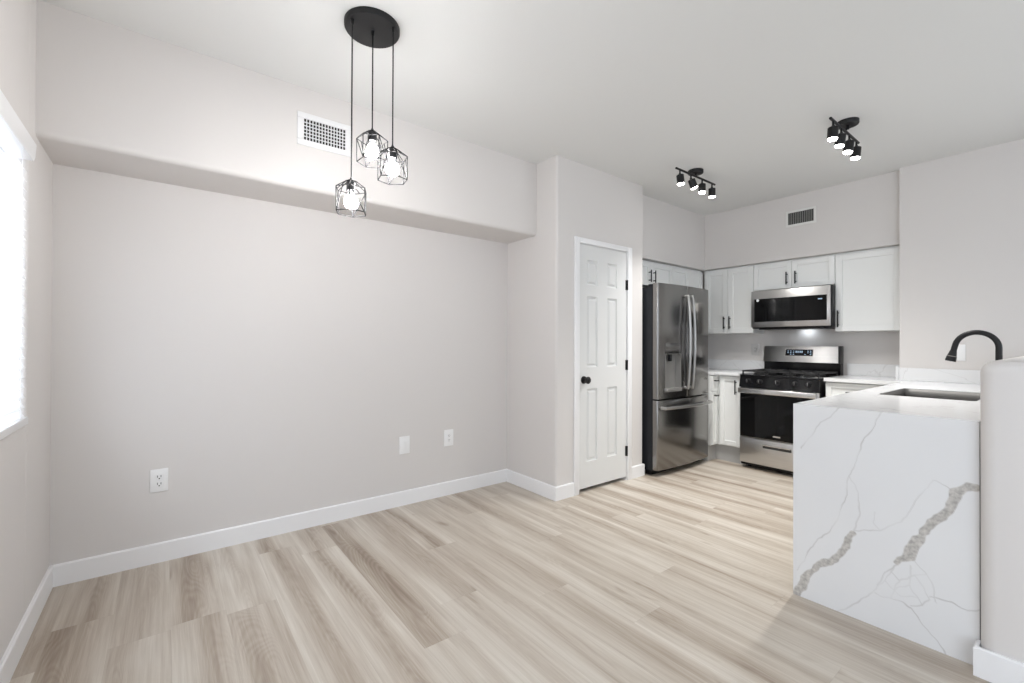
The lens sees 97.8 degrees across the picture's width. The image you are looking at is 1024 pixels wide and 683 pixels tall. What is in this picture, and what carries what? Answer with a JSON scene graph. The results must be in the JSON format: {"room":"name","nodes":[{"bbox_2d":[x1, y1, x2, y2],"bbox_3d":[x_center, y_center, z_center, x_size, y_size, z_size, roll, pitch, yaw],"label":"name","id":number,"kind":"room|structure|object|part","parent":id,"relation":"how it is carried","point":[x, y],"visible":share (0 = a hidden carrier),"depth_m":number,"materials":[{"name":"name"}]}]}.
{"room":"dining area","nodes":[
{"label":"dining area","id":0,"kind":"room"},
{"bbox_2d":[0,0,52,660],"bbox_3d":[-0.335,-0.133,-0.419,0.155,2.700,6.950,0,0,-38],"label":"wall","id":1,"kind":"structure","parent":0,"point":[24,453],"depth_m":1.84,"materials":[{"name":"white paint"}]},
{"bbox_2d":[0,89,36,439],"bbox_3d":[-1.469,-0.243,1.145,0.074,1.156,1.711,0,0,-38],"label":"window blind","id":2,"kind":"object","parent":1,"relation":"attached to","point":[15,139],"visible":1,"depth_m":1.68,"materials":[{"name":"white paint"}]},
{"bbox_3d":[-1.475,0.319,1.142,0.050,0.030,1.691,0,0,-38],"label":"rail","id":3,"kind":"part","parent":2,"relation":"part of","materials":[{"name":"white paint"}]},
{"bbox_3d":[-1.880,-0.223,1.712,0.002,1.050,0.002,0,0,-38],"label":"ladder cord","id":4,"kind":"part","parent":2,"relation":"part of","materials":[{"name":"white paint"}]},
{"bbox_2d":[0,565,52,682],"bbox_3d":[-1.176,1.166,0.787,0.014,0.108,3.652,0,0,-38],"label":"baseboard","id":5,"kind":"structure","parent":1,"relation":"attached to","point":[14,651],"depth_m":1.79,"materials":[{"name":"white paint"}]},
{"bbox_2d":[49,164,507,565],"bbox_3d":[-1.167,-0.117,3.187,2.959,2.700,0.120,0,0,-38],"label":"wall","id":6,"kind":"structure","parent":0,"point":[276,359],"depth_m":2.75,"materials":[{"name":"white paint"}]},
{"bbox_2d":[150,468,167,492],"bbox_3d":[-1.961,0.772,2.485,0.080,0.126,0.010,0,0,-38],"label":"wall outlet","id":7,"kind":"object","parent":6,"relation":"attached to","point":[158,478],"visible":1,"depth_m":2.48,"materials":[{"name":"white plastic"}]},
{"bbox_2d":[155,481,162,486],"bbox_3d":[-1.960,0.792,2.483,0.034,0.030,0.005,0,0,-38],"label":"socket","id":8,"kind":"object","parent":7,"relation":"attached to","point":[157,483],"depth_m":2.48,"materials":[{"name":"white plastic"}]},
{"bbox_2d":[155,474,162,479],"bbox_3d":[-1.960,0.752,2.483,0.034,0.030,0.005,0,0,-38],"label":"socket","id":9,"kind":"object","parent":7,"relation":"attached to","point":[157,476],"depth_m":2.48,"materials":[{"name":"white plastic"}]},
{"bbox_2d":[53,469,506,586],"bbox_3d":[-1.165,1.178,3.101,2.845,0.108,0.014,0,0,-38],"label":"baseboard","id":10,"kind":"structure","parent":6,"relation":"attached to","point":[78,570],"depth_m":2.74,"materials":[{"name":"white paint"}]},
{"bbox_2d":[399,436,409,453],"bbox_3d":[-0.812,0.783,3.379,0.084,0.132,0.008,0,0,-38],"label":"wall plate","id":11,"kind":"object","parent":6,"relation":"attached to","point":[404,442],"visible":1,"depth_m":3.38,"materials":[{"name":"white plastic"}]},
{"bbox_2d":[444,429,452,446],"bbox_3d":[-0.511,0.778,3.614,0.084,0.132,0.008,0,0,-38],"label":"wall outlet","id":12,"kind":"object","parent":6,"relation":"attached to","point":[448,434],"visible":1,"depth_m":3.61,"materials":[{"name":"white plastic"}]},
{"bbox_2d":[35,0,536,243],"bbox_3d":[-1.046,-1.175,2.960,2.859,0.587,0.392,0,0,-38],"label":"soffit","id":13,"kind":"structure","parent":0,"point":[111,99],"depth_m":2.40,"materials":[{"name":"white paint"}]},
{"bbox_2d":[297,111,350,156],"bbox_3d":[-1.111,-1.229,2.656,0.307,0.190,0.008,0,0,-38],"label":"air vent","id":14,"kind":"object","parent":13,"relation":"in","point":[324,134],"visible":0.9,"depth_m":2.65,"materials":[{"name":"white metal"}]},
{"bbox_2d":[9,459,990,682],"bbox_3d":[2.013,1.285,1.309,6.000,0.100,7.100,0,0,-38],"label":"floor","id":15,"kind":"structure","parent":0,"point":[682,574],"depth_m":2.09,"materials":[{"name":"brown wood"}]},
{"bbox_2d":[642,283,712,474],"bbox_3d":[1.536,0.356,4.559,0.896,1.787,0.687,0,0,-38],"label":"refrigerator","id":16,"kind":"object","parent":15,"relation":"on","point":[675,401],"visible":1,"depth_m":4.23,"materials":[{"name":"silver metal"}]},
{"bbox_3d":[1.504,-0.003,4.238,0.446,1.072,0.080,0,0,-38],"label":"door","id":17,"kind":"part","parent":16,"relation":"part of","materials":[{"name":"silver metal"}]},
{"bbox_3d":[1.488,1.227,4.613,0.836,0.045,0.460,0,0,-38],"label":"foot rail","id":18,"kind":"part","parent":16,"relation":"part of","materials":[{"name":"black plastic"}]},
{"bbox_3d":[1.519,0.064,4.212,0.240,0.097,0.023,0,0,-38],"label":"dispenser panel","id":19,"kind":"part","parent":16,"relation":"part of","materials":[{"name":"silver metal"}]},
{"bbox_3d":[1.678,0.868,4.372,0.896,0.642,0.080,0,0,-38],"label":"freezer drawer","id":20,"kind":"part","parent":16,"relation":"part of","materials":[{"name":"silver metal"}]},
{"bbox_3d":[1.726,0.617,4.333,0.847,0.029,0.096,0,0,-38],"label":"handle","id":21,"kind":"part","parent":16,"relation":"part of","materials":[{"name":"silver metal"}]},
{"bbox_3d":[1.694,0.004,4.295,0.027,0.909,0.074,0,0,-38],"label":"handle","id":22,"kind":"part","parent":16,"relation":"part of","materials":[{"name":"silver metal"}]},
{"bbox_3d":[1.757,0.004,4.344,0.027,0.909,0.074,0,0,-38],"label":"handle","id":23,"kind":"part","parent":16,"relation":"part of","materials":[{"name":"silver metal"}]},
{"bbox_3d":[1.859,0.000,4.514,0.446,1.072,0.080,0,0,-38],"label":"door","id":24,"kind":"part","parent":16,"relation":"part of","materials":[{"name":"silver metal"}]},
{"bbox_2d":[701,375,742,463],"bbox_3d":[2.242,0.804,5.024,0.719,0.901,0.877,0,0,-38],"label":"base cabinet","id":25,"kind":"object","parent":15,"relation":"on","point":[724,435],"visible":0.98,"depth_m":4.66,"materials":[{"name":"white paint"}]},
{"bbox_3d":[2.122,0.439,4.684,0.103,0.154,0.020,0,0,-38],"label":"drawer","id":26,"kind":"part","parent":25,"relation":"part of","materials":[{"name":"white paint"}]},
{"bbox_3d":[2.120,0.798,4.682,0.103,0.550,0.020,0,0,-38],"label":"door","id":27,"kind":"part","parent":25,"relation":"part of","materials":[{"name":"white paint"}]},
{"bbox_3d":[2.257,0.718,4.617,0.020,0.711,0.209,0,0,-38],"label":"door","id":28,"kind":"part","parent":25,"relation":"part of","materials":[{"name":"white paint"}]},
{"bbox_2d":[708,359,763,375],"bbox_3d":[2.243,0.281,5.025,0.724,0.143,0.879,0,0,-38],"label":"countertop","id":29,"kind":"structure","parent":25,"relation":"on","point":[715,366],"depth_m":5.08,"materials":[{"name":"stone"}]},
{"bbox_2d":[738,346,843,473],"bbox_3d":[2.727,0.648,4.387,0.720,1.210,0.692,0,0,-38],"label":"gas range","id":30,"kind":"object","parent":15,"relation":"on","point":[790,375],"visible":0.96,"depth_m":4.30,"materials":[{"name":"silver metal"}]},
{"bbox_3d":[2.475,0.318,4.471,0.106,0.020,0.106,0,0,-38],"label":"burner","id":31,"kind":"part","parent":30,"relation":"part of","materials":[{"name":"black metal"}]},
{"bbox_3d":[2.502,1.070,4.211,0.034,0.247,0.686,0,0,-38],"label":"storage drawer","id":32,"kind":"part","parent":30,"relation":"part of","materials":[{"name":"metal"}]},
{"bbox_3d":[2.485,1.007,4.198,0.017,0.036,0.250,0,0,-38],"label":"handle","id":33,"kind":"part","parent":30,"relation":"part of","materials":[{"name":"grey metal"}]},
{"bbox_3d":[2.468,0.480,4.186,0.062,0.058,0.668,0,0,-38],"label":"handle","id":34,"kind":"part","parent":30,"relation":"part of","materials":[{"name":"silver metal"}]},
{"bbox_3d":[2.503,0.697,4.213,0.034,0.484,0.686,0,0,-38],"label":"oven door","id":35,"kind":"part","parent":30,"relation":"part of","materials":[{"name":"glass"}]},
{"bbox_2d":[740,372,833,380],"bbox_3d":[2.713,0.339,4.377,0.538,0.019,0.692,0,0,-38],"label":"cooktop","id":36,"kind":"object","parent":30,"relation":"in","point":[765,376],"depth_m":4.26,"materials":[{"name":"black metal"}]},
{"bbox_3d":[2.580,0.389,4.077,0.040,0.052,0.052,0,0,-38],"label":"knob","id":37,"kind":"part","parent":30,"relation":"part of","materials":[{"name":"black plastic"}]},
{"bbox_3d":[2.922,0.113,4.548,0.014,0.073,0.257,0,0,-38],"label":"display trim","id":38,"kind":"part","parent":30,"relation":"part of","materials":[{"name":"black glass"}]},
{"bbox_3d":[2.645,0.388,3.993,0.040,0.052,0.052,0,0,-38],"label":"knob","id":39,"kind":"part","parent":30,"relation":"part of","materials":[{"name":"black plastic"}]},
{"bbox_2d":[826,381,884,396],"bbox_3d":[3.132,0.802,3.941,0.645,0.901,0.458,0,0,-38],"label":"base cabinet","id":40,"kind":"object","parent":15,"relation":"on","point":[832,388],"visible":0.16,"depth_m":3.84,"materials":[{"name":"white paint"}]},
{"bbox_3d":[2.424,0.792,2.609,2.080,0.901,0.640,0,0,-38],"label":"base cabinet","id":41,"kind":"object","parent":15,"relation":"on","visible":0},
{"bbox_2d":[793,363,980,664],"bbox_3d":[2.509,0.723,3.007,2.776,1.045,1.170,0,0,-38],"label":"countertop","id":42,"kind":"structure","parent":41,"relation":"on","point":[887,488],"depth_m":1.93,"materials":[{"name":"stone"}]},
{"bbox_2d":[798,375,979,420],"bbox_3d":[2.522,0.328,3.019,2.746,0.030,1.170,0,0,-38],"label":"countertop","id":43,"kind":"structure","parent":42,"relation":"on","point":[866,399],"depth_m":2.33,"materials":[{"name":"stone"}]},
{"bbox_2d":[881,389,979,400],"bbox_3d":[2.520,0.425,2.660,0.638,0.221,0.404,0,0,-38],"label":"sink","id":44,"kind":"object","parent":42,"relation":"in","point":[951,395],"visible":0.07,"depth_m":2.87,"materials":[{"name":"grey metal"}]},
{"bbox_2d":[945,330,1002,361],"bbox_3d":[2.654,0.123,2.559,0.115,0.376,0.248,0,0,-38],"label":"kitchen faucet","id":45,"kind":"object","parent":42,"relation":"on","point":[952,355],"visible":0.68,"depth_m":2.54,"materials":[{"name":"black metal"}]},
{"bbox_2d":[40,0,1023,215],"bbox_3d":[2.023,-1.515,1.323,6.000,0.100,7.100,0,0,-38],"label":"ceiling","id":46,"kind":"structure","parent":0,"point":[745,93],"depth_m":2.43,"materials":[{"name":"white paint"}]},
{"bbox_2d":[335,6,407,217],"bbox_3d":[-0.648,-1.022,2.083,0.309,0.898,0.251,0,0,-17],"label":"pendant light","id":47,"kind":"object","parent":46,"relation":"hanging from","point":[372,27],"visible":1,"depth_m":2.04,"materials":[{"name":"black metal"}]},
{"bbox_2d":[346,177,355,191],"bbox_3d":[-0.720,-0.703,2.002,0.042,0.062,0.042,0,0,-38],"label":"socket","id":48,"kind":"object","parent":47,"relation":"attached to","point":[351,179],"depth_m":1.99,"materials":[{"name":"grey metal"}]},
{"bbox_3d":[-0.720,-0.646,2.002,0.142,0.144,0.130,0,0,-38],"label":"lamp shade","id":49,"kind":"part","parent":47,"relation":"part of","materials":[{"name":"black metal"}]},
{"bbox_3d":[-0.720,-0.622,2.002,0.061,0.060,0.061,0,0,-38],"label":"bulb","id":50,"kind":"part","parent":47,"relation":"part of","materials":[{"name":"white glass"}]},
{"bbox_3d":[-0.718,-1.089,2.004,0.016,0.714,0.016,0,0,-38],"label":"cord","id":51,"kind":"part","parent":47,"relation":"part of","materials":[{"name":"black metal"}]},
{"bbox_3d":[-0.650,-0.877,2.077,0.061,0.060,0.061,0,0,-38],"label":"bulb","id":52,"kind":"part","parent":47,"relation":"part of","materials":[{"name":"white glass"}]},
{"bbox_3d":[-0.650,-0.901,2.077,0.129,0.144,0.142,0,0,-38],"label":"lamp shade","id":53,"kind":"part","parent":47,"relation":"part of","materials":[{"name":"black metal"}]},
{"bbox_2d":[368,128,376,142],"bbox_3d":[-0.650,-0.958,2.078,0.042,0.062,0.042,0,0,-38],"label":"socket","id":54,"kind":"object","parent":47,"relation":"attached to","point":[373,139],"depth_m":2.06,"materials":[{"name":"grey metal"}]},
{"bbox_3d":[-0.649,-1.216,2.079,0.016,0.458,0.016,0,0,-38],"label":"cord","id":55,"kind":"part","parent":47,"relation":"part of","materials":[{"name":"black metal"}]},
{"bbox_2d":[388,145,396,158],"bbox_3d":[-0.549,-0.870,2.055,0.042,0.062,0.042,0,0,-38],"label":"socket","id":56,"kind":"object","parent":47,"relation":"attached to","point":[391,155],"depth_m":2.04,"materials":[{"name":"grey metal"}]},
{"bbox_3d":[-0.549,-0.813,2.055,0.134,0.145,0.140,0,0,-38],"label":"lamp shade","id":57,"kind":"part","parent":47,"relation":"part of","materials":[{"name":"black metal"}]},
{"bbox_3d":[-0.550,-0.789,2.055,0.061,0.060,0.061,0,0,-38],"label":"bulb","id":58,"kind":"part","parent":47,"relation":"part of","materials":[{"name":"white glass"}]},
{"bbox_3d":[-0.548,-1.172,2.057,0.016,0.546,0.016,0,0,-38],"label":"cord","id":59,"kind":"part","parent":47,"relation":"part of","materials":[{"name":"black metal"}]},
{"bbox_2d":[675,167,715,197],"bbox_3d":[1.559,-1.363,3.800,0.610,0.183,0.124,0,0,-38],"label":"track light","id":60,"kind":"object","parent":46,"relation":"attached to","point":[695,172],"visible":1,"depth_m":3.76,"materials":[{"name":"black metal"}]},
{"bbox_2d":[827,117,861,159],"bbox_3d":[2.229,-1.365,2.963,0.560,0.183,0.124,0,0,-38],"label":"track light","id":61,"kind":"object","parent":46,"relation":"attached to","point":[843,125],"visible":1,"depth_m":2.93,"materials":[{"name":"black metal"}]},
{"bbox_2d":[507,155,642,486],"bbox_3d":[0.553,-0.106,4.126,1.109,2.700,0.750,0,0,-38],"label":"wall","id":62,"kind":"structure","parent":0,"point":[574,198],"depth_m":3.67,"materials":[{"name":"white paint"}]},
{"bbox_2d":[506,469,573,500],"bbox_3d":[0.226,1.187,3.775,0.206,0.108,0.630,0,0,-38],"label":"baseboard","id":63,"kind":"structure","parent":62,"relation":"attached to","point":[557,493],"depth_m":3.59,"materials":[{"name":"white paint"}]},
{"bbox_2d":[573,236,631,495],"bbox_3d":[0.773,0.197,3.852,0.736,2.092,0.172,0,0,-38],"label":"door","id":64,"kind":"structure","parent":62,"relation":"in","point":[602,453],"depth_m":3.83,"materials":[{"name":"white paint"}]},
{"bbox_3d":[0.610,0.317,3.656,0.064,0.064,0.065,0,0,-38],"label":"knob","id":65,"kind":"part","parent":64,"relation":"part of","materials":[{"name":"black metal"}]},
{"bbox_2d":[632,463,644,478],"bbox_3d":[1.150,1.192,4.116,0.191,0.108,0.034,0,0,-38],"label":"baseboard","id":66,"kind":"structure","parent":62,"relation":"attached to","point":[638,470],"depth_m":4.10,"materials":[{"name":"white paint"}]},
{"bbox_2d":[642,260,671,286],"bbox_3d":[1.338,-0.698,4.675,0.791,0.256,0.323,0,0,-38],"label":"upper cabinet","id":67,"kind":"object","parent":62,"relation":"attached to","point":[652,272],"visible":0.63,"depth_m":4.64,"materials":[{"name":"white paint"}]},
{"bbox_3d":[1.259,-0.692,4.467,0.403,0.237,0.020,0,0,-38],"label":"door","id":68,"kind":"part","parent":67,"relation":"part of","materials":[{"name":"white paint"}]},
{"bbox_3d":[1.570,-0.690,4.709,0.380,0.237,0.020,0,0,-38],"label":"door","id":69,"kind":"part","parent":67,"relation":"part of","materials":[{"name":"white paint"}]},
{"bbox_2d":[642,171,898,274],"bbox_3d":[2.231,-1.138,4.263,1.697,0.622,2.073,0,0,-38],"label":"wall","id":70,"kind":"structure","parent":0,"point":[863,214],"depth_m":4.50,"materials":[{"name":"white paint"}]},
{"bbox_2d":[786,206,815,227],"bbox_3d":[2.821,-1.217,4.367,0.008,0.160,0.265,0,0,-38],"label":"air vent","id":71,"kind":"object","parent":70,"relation":"in","point":[803,216],"visible":1,"depth_m":4.36,"materials":[{"name":"white metal"}]},
{"bbox_2d":[703,275,899,375],"bbox_3d":[2.944,-0.094,4.816,0.120,2.700,2.073,0,0,-38],"label":"wall","id":72,"kind":"structure","parent":0,"point":[879,347],"depth_m":4.51,"materials":[{"name":"white paint"}]},
{"bbox_2d":[704,265,764,333],"bbox_3d":[2.491,-0.455,5.052,0.307,0.730,0.562,0,0,-38],"label":"upper cabinet","id":73,"kind":"object","parent":72,"relation":"attached to","point":[729,289],"visible":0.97,"depth_m":4.95,"materials":[{"name":"white paint"}]},
{"bbox_3d":[2.328,-0.448,5.087,0.020,0.711,0.263,0,0,-38],"label":"door","id":74,"kind":"part","parent":73,"relation":"part of","materials":[{"name":"white paint"}]},
{"bbox_3d":[2.495,-0.448,4.873,0.020,0.711,0.272,0,0,-38],"label":"door","id":75,"kind":"part","parent":73,"relation":"part of","materials":[{"name":"white paint"}]},
{"bbox_2d":[708,359,763,369],"bbox_3d":[2.243,0.266,5.025,0.724,0.113,0.879,0,0,-38],"label":"backsplash","id":76,"kind":"structure","parent":72,"relation":"attached to","point":[712,363],"depth_m":5.15,"materials":[{"name":"stone"}]},
{"bbox_2d":[751,344,758,354],"bbox_3d":[2.720,0.091,4.997,0.008,0.125,0.085,0,0,-38],"label":"wall outlet","id":77,"kind":"object","parent":72,"relation":"attached to","point":[754,347],"visible":1,"depth_m":5.00,"materials":[{"name":"grey plastic"}]},
{"bbox_2d":[754,254,835,290],"bbox_3d":[2.890,-0.678,4.542,0.307,0.286,0.730,0,0,-38],"label":"upper cabinet","id":78,"kind":"object","parent":72,"relation":"attached to","point":[818,270],"visible":0.96,"depth_m":4.44,"materials":[{"name":"white paint"}]},
{"bbox_3d":[2.693,-0.671,4.620,0.020,0.267,0.362,0,0,-38],"label":"door","id":79,"kind":"part","parent":78,"relation":"part of","materials":[{"name":"white paint"}]},
{"bbox_2d":[751,285,834,329],"bbox_3d":[2.866,-0.322,4.504,0.387,0.404,0.710,0,0,-38],"label":"microwave","id":80,"kind":"object","parent":78,"relation":"attached to","point":[813,307],"visible":0.97,"depth_m":4.35,"materials":[{"name":"silver metal"}]},
{"bbox_3d":[2.917,-0.671,4.331,0.020,0.267,0.362,0,0,-38],"label":"door","id":81,"kind":"part","parent":78,"relation":"part of","materials":[{"name":"white paint"}]},
{"bbox_2d":[835,246,899,331],"bbox_3d":[3.263,-0.458,4.060,0.307,0.728,0.482,0,0,-38],"label":"upper cabinet","id":82,"kind":"object","parent":72,"relation":"attached to","point":[867,282],"visible":0.89,"depth_m":3.99,"materials":[{"name":"white paint"}]},
{"bbox_2d":[899,139,1023,369],"bbox_3d":[4.829,-0.101,2.082,0.501,2.700,4.557,0,0,-38],"label":"wall","id":83,"kind":"structure","parent":0,"point":[961,216],"depth_m":3.44,"materials":[{"name":"white paint"}]},
{"bbox_2d":[847,363,980,383],"bbox_3d":[3.448,0.264,3.739,0.401,0.113,1.170,0,0,-38],"label":"backsplash","id":84,"kind":"structure","parent":83,"relation":"attached to","point":[882,370],"depth_m":3.63,"materials":[{"name":"stone"}]},
{"bbox_2d":[956,345,965,360],"bbox_3d":[3.449,0.086,3.440,0.008,0.125,0.060,0,0,-38],"label":"wall plate","id":85,"kind":"object","parent":83,"relation":"attached to","point":[961,351],"visible":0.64,"depth_m":3.43,"materials":[{"name":"white plastic"}]},
{"bbox_2d":[980,356,1023,662],"bbox_3d":[2.747,0.660,2.345,2.454,1.165,0.161,0,0,-38],"label":"wall","id":86,"kind":"structure","parent":0,"point":[1001,381],"depth_m":1.61,"materials":[{"name":"white paint"}]},
{"bbox_2d":[973,639,1023,682],"bbox_3d":[2.740,1.189,2.338,2.468,0.108,0.189,0,0,-38],"label":"baseboard","id":87,"kind":"structure","parent":86,"relation":"attached to","point":[993,667],"depth_m":1.61,"materials":[{"name":"white paint"}]},
{"bbox_3d":[1.562,-0.097,5.130,1.917,2.700,0.120,0,0,-38],"label":"wall","id":88,"kind":"structure","parent":0,"visible":0},
{"bbox_2d":[670,265,702,288],"bbox_3d":[1.898,-0.694,5.111,0.624,0.256,0.323,0,0,-38],"label":"upper cabinet","id":89,"kind":"object","parent":88,"relation":"attached to","point":[680,276],"visible":0.39,"depth_m":5.00,"materials":[{"name":"white paint"}]},
{"bbox_3d":[1.846,-0.687,4.924,0.309,0.237,0.020,0,0,-38],"label":"door","id":90,"kind":"part","parent":89,"relation":"part of","materials":[{"name":"white paint"}]},
{"bbox_3d":[2.092,-0.685,5.115,0.309,0.237,0.020,0,0,-38],"label":"door","id":91,"kind":"part","parent":89,"relation":"part of","materials":[{"name":"white paint"}]}
]}

